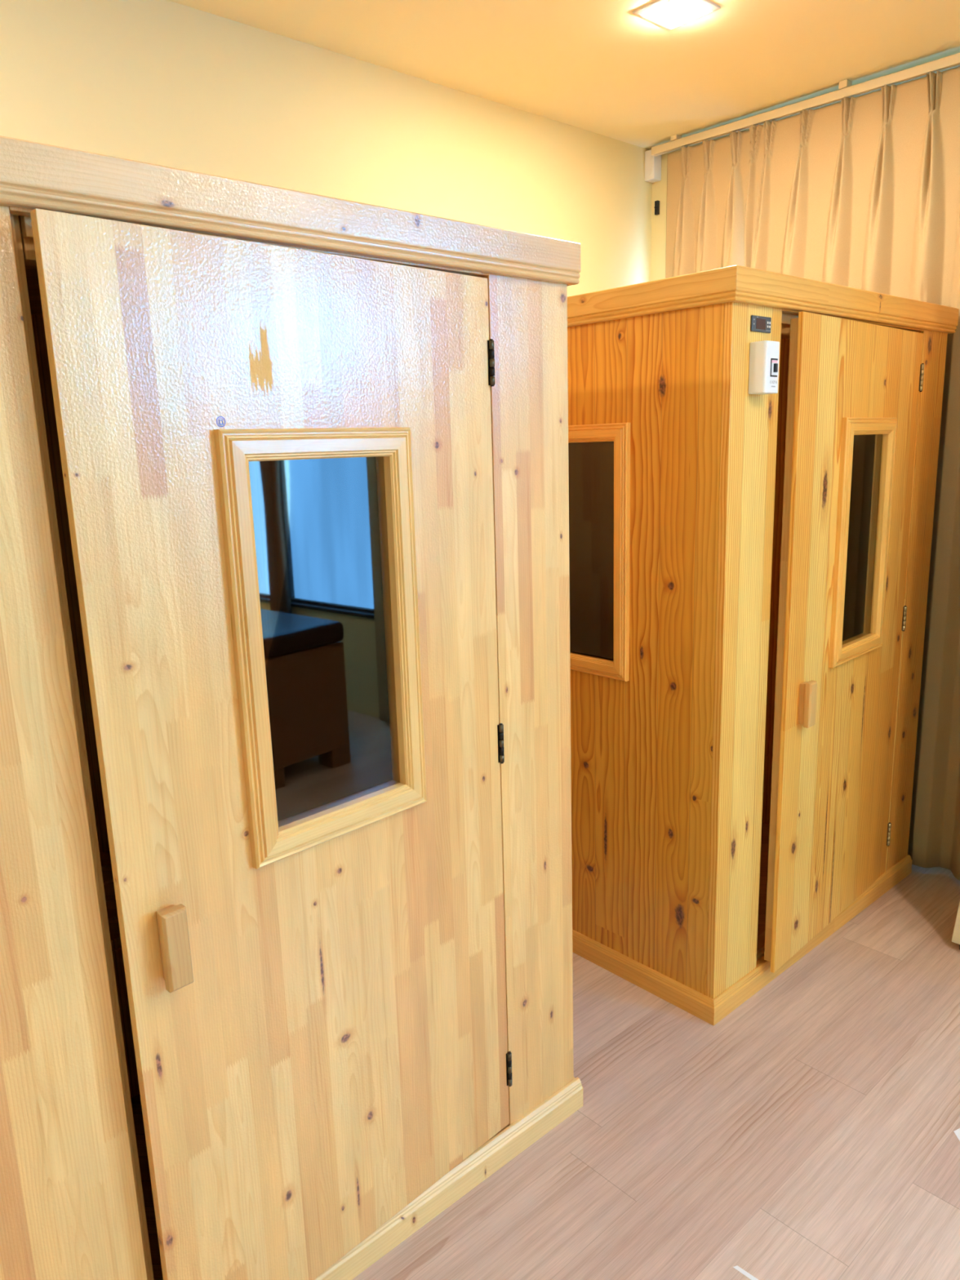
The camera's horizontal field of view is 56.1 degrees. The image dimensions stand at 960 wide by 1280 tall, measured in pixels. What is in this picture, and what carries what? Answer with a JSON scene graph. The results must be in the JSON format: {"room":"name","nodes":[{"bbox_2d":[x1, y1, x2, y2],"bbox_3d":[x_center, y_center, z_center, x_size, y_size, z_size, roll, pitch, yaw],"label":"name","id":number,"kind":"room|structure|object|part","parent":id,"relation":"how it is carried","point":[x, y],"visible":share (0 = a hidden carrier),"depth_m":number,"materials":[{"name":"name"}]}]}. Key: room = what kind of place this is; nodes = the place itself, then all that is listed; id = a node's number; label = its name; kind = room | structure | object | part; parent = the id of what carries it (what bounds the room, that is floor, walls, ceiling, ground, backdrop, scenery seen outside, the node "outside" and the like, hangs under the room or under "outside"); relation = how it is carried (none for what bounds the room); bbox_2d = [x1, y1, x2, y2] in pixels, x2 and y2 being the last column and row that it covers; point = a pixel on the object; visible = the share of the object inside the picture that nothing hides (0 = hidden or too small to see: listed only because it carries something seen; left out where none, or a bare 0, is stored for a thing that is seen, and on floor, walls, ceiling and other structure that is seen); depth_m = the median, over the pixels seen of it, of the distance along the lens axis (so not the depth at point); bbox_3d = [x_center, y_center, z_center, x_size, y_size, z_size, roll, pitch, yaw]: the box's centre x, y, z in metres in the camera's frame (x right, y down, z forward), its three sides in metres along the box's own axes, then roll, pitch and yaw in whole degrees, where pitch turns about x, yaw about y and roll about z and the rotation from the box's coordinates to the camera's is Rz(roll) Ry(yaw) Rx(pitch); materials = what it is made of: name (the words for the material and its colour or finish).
{"room":"sauna room","nodes":[
{"label":"sauna room","id":0,"kind":"room"},
{"bbox_2d":[0,0,652,297],"bbox_3d":[-1.314,-0.226,2.106,5.600,2.703,0.100,-12,16,-41],"label":"wall","id":1,"kind":"structure","parent":0,"point":[162,82],"depth_m":2.55,"materials":[{"name":"beige paint"}]},
{"bbox_2d":[644,149,661,182],"bbox_3d":[0.678,-1.859,3.536,0.052,0.108,0.046,-12,16,-41],"label":"box","id":2,"kind":"object","parent":1,"relation":"attached to","point":[652,163],"visible":0.91,"depth_m":3.52,"materials":[{"name":"white plastic"}]},
{"bbox_2d":[653,200,659,214],"bbox_3d":[0.700,-1.713,3.572,0.020,0.050,0.015,-12,16,-41],"label":"wall bracket","id":3,"kind":"object","parent":1,"relation":"attached to","point":[656,207],"visible":1,"depth_m":3.57,"materials":[{"name":"black plastic"}]},
{"bbox_2d":[168,0,959,149],"bbox_3d":[0.656,-1.111,-0.350,5.400,0.050,5.880,-12,16,-41],"label":"ceiling","id":4,"kind":"structure","parent":0,"point":[600,67],"depth_m":2.62,"materials":[{"name":"paint"}]},
{"bbox_2d":[632,0,720,30],"bbox_3d":[0.521,-1.668,2.395,0.164,0.012,0.164,-12,16,-41],"label":"recessed light","id":5,"kind":"object","parent":4,"relation":"in","point":[669,15],"visible":1,"depth_m":2.38,"materials":[{"name":"white plastic"}]},
{"bbox_2d":[644,0,708,28],"bbox_3d":[0.521,-1.668,2.395,0.121,0.012,0.121,-12,16,-41],"label":"diffuser","id":6,"kind":"object","parent":5,"relation":"attached to","point":[668,14],"depth_m":2.38,"materials":[{"name":"white plastic"}]},
{"bbox_2d":[651,52,959,155],"bbox_3d":[1.888,-1.623,2.163,0.036,0.082,3.625,-12,16,-41],"label":"rail","id":7,"kind":"object","parent":4,"relation":"attached to","point":[847,90],"visible":1,"depth_m":2.98,"materials":[{"name":"beige metal"}]},
{"bbox_2d":[665,129,750,278],"bbox_3d":[0.856,-0.590,3.561,0.058,2.530,0.362,-12,16,-41],"label":"curtain","id":8,"kind":"object","parent":7,"relation":"hanging from","point":[707,182],"visible":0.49,"depth_m":3.34,"materials":[{"name":"fabric"}]},
{"bbox_2d":[744,66,959,880],"bbox_3d":[2.049,-0.341,2.256,0.062,2.526,3.192,-12,16,-41],"label":"curtain","id":9,"kind":"object","parent":7,"relation":"hanging from","point":[863,193],"visible":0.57,"depth_m":2.94,"materials":[{"name":"fabric"}]},
{"bbox_2d":[351,864,959,1279],"bbox_3d":[0.733,1.481,0.209,5.400,0.050,5.880,-12,16,-41],"label":"floor","id":10,"kind":"structure","parent":0,"point":[806,1132],"depth_m":1.96,"materials":[{"name":"laminate"}]},
{"bbox_2d":[0,135,582,1279],"bbox_3d":[-0.604,0.186,1.888,1.207,1.850,1.225,-12,16,-41],"label":"cabin","id":11,"kind":"object","parent":10,"relation":"on","point":[286,966],"visible":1,"depth_m":1.38,"materials":[{"name":"brown wood"}]},
{"bbox_3d":[-0.657,-0.700,1.723,1.127,0.022,1.105,-12,16,-41],"label":"roof panel","id":12,"kind":"part","parent":11,"relation":"part of","materials":[{"name":"brown wood"}]},
{"bbox_3d":[-0.612,0.344,1.187,0.200,1.838,0.022,-12,16,-41],"label":"panel","id":13,"kind":"part","parent":11,"relation":"part of","materials":[{"name":"brown wood"}]},
{"bbox_3d":[-0.604,1.068,2.105,1.127,0.026,1.105,-12,16,-41],"label":"floor panel","id":14,"kind":"part","parent":11,"relation":"part of","materials":[{"name":"beige wood"}]},
{"bbox_3d":[-1.010,0.110,2.325,1.127,1.838,0.022,-12,16,-41],"label":"panel","id":15,"kind":"part","parent":11,"relation":"part of","materials":[{"name":"beige wood"}]},
{"bbox_3d":[-0.433,0.433,1.275,0.034,0.119,0.036,10,17,44],"label":"door handle","id":16,"kind":"part","parent":11,"relation":"part of","materials":[{"name":"brown wood"}]},
{"bbox_3d":[-0.278,-0.603,1.317,0.770,0.063,0.022,-12,16,-41],"label":"rail","id":17,"kind":"part","parent":11,"relation":"part of","materials":[{"name":"brown wood"}]},
{"bbox_3d":[-0.213,0.092,2.298,0.022,1.838,1.128,-12,16,-41],"label":"panel","id":18,"kind":"part","parent":11,"relation":"part of","materials":[{"name":"brown wood"}]},
{"bbox_3d":[-0.238,-0.005,1.432,0.004,0.564,0.260,10,17,44],"label":"glass pane","id":19,"kind":"part","parent":11,"relation":"part of","materials":[{"name":"clear glass"}]},
{"bbox_3d":[0.107,0.185,1.821,0.202,1.838,0.022,-12,16,-41],"label":"panel","id":20,"kind":"part","parent":11,"relation":"part of","materials":[{"name":"brown wood"}]},
{"bbox_2d":[733,1265,758,1279],"bbox_3d":[0.509,1.158,1.617,0.010,0.001,0.118,-13,17,-43],"label":"tape","id":21,"kind":"object","parent":10,"relation":"on","point":[747,1274],"visible":1,"depth_m":1.64,"materials":[{"name":"white plastic"}]},
{"bbox_2d":[567,265,959,1025],"bbox_3d":[0.636,-0.080,2.948,1.212,1.850,1.275,-12,16,-41],"label":"cabin","id":22,"kind":"object","parent":10,"relation":"on","point":[749,573],"visible":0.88,"depth_m":2.35,"materials":[{"name":"brown wood"}]},
{"bbox_3d":[0.218,-0.253,2.496,0.004,0.571,0.422,-12,16,-41],"label":"glass pane","id":23,"kind":"part","parent":22,"relation":"part of","materials":[{"name":"black glass"}]},
{"bbox_3d":[0.178,0.013,2.610,0.022,1.838,1.176,-12,16,-41],"label":"panel","id":24,"kind":"part","parent":22,"relation":"part of","materials":[{"name":"brown wood"}]},
{"bbox_3d":[0.649,0.080,2.234,0.207,1.838,0.022,-12,16,-41],"label":"panel","id":25,"kind":"part","parent":22,"relation":"part of","materials":[{"name":"brown wood"}]},
{"bbox_2d":[750,315,771,333],"bbox_3d":[0.642,-0.720,2.057,0.081,0.035,0.006,-12,16,-41],"label":"controller","id":26,"kind":"object","parent":22,"relation":"attached to","point":[758,323],"visible":1,"depth_m":2.05,"materials":[{"name":"grey plastic"}]},
{"bbox_3d":[0.637,0.802,3.167,1.127,0.026,1.154,-12,16,-41],"label":"floor panel","id":27,"kind":"part","parent":22,"relation":"part of","materials":[{"name":"brown wood"}]},
{"bbox_2d":[748,340,779,394],"bbox_3d":[0.650,-0.620,2.054,0.060,0.114,0.049,-12,16,-41],"label":"control box","id":28,"kind":"object","parent":22,"relation":"attached to","point":[763,375],"visible":1,"depth_m":2.04,"materials":[{"name":"white plastic"}]},
{"bbox_2d":[770,358,777,377],"bbox_3d":[0.666,-0.617,2.043,0.029,0.040,0.001,-12,16,-41],"label":"switch","id":29,"kind":"object","parent":28,"relation":"attached to","point":[774,362],"depth_m":2.04,"materials":[{"name":"black plastic"}]},
{"bbox_3d":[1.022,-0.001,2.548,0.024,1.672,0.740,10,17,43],"label":"door rail","id":30,"kind":"part","parent":22,"relation":"part of","materials":[{"name":"brown wood"}]},
{"bbox_3d":[0.849,0.165,2.339,0.034,0.119,0.036,10,17,43],"label":"door handle","id":31,"kind":"part","parent":22,"relation":"part of","materials":[{"name":"brown wood"}]},
{"bbox_3d":[1.029,-0.174,3.360,0.022,1.838,1.176,-12,16,-41],"label":"panel","id":32,"kind":"part","parent":22,"relation":"part of","materials":[{"name":"brown wood"}]},
{"bbox_3d":[1.042,0.005,2.543,0.012,1.706,0.779,10,17,43],"label":"door","id":33,"kind":"part","parent":22,"relation":"part of","materials":[{"name":"brown wood"}]},
{"bbox_3d":[0.993,-0.869,2.373,0.793,0.063,0.022,-12,16,-41],"label":"rail","id":34,"kind":"part","parent":22,"relation":"part of","materials":[{"name":"brown wood"}]},
{"bbox_3d":[1.049,-0.277,2.502,0.004,0.570,0.245,10,17,44],"label":"glass pane","id":35,"kind":"part","parent":22,"relation":"part of","materials":[{"name":"glass"}]},
{"bbox_3d":[1.376,-0.080,2.875,0.172,1.838,0.022,-12,16,-41],"label":"panel","id":36,"kind":"part","parent":22,"relation":"part of","materials":[{"name":"brown wood"}]},
{"bbox_2d":[951,901,959,949],"bbox_3d":[1.733,-0.068,2.266,0.356,2.050,0.760,-12,16,-41],"label":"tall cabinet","id":37,"kind":"object","parent":10,"relation":"on","point":[956,934],"visible":1,"depth_m":2.62,"materials":[{"name":"brown wood"}]},
{"bbox_2d":[953,1128,959,1141],"bbox_3d":[1.048,1.069,1.954,0.058,0.001,0.027,-8,14,-26],"label":"tape","id":38,"kind":"object","parent":10,"relation":"on","point":[957,1132],"visible":1,"depth_m":1.95,"materials":[{"name":"white plastic"}]},
{"bbox_2d":[651,66,959,280],"bbox_3d":[2.745,-0.267,1.737,0.140,2.703,5.880,-12,16,-41],"label":"wall","id":39,"kind":"structure","parent":0,"point":[658,222],"depth_m":3.59,"materials":[{"name":"beige paint"}]}
]}

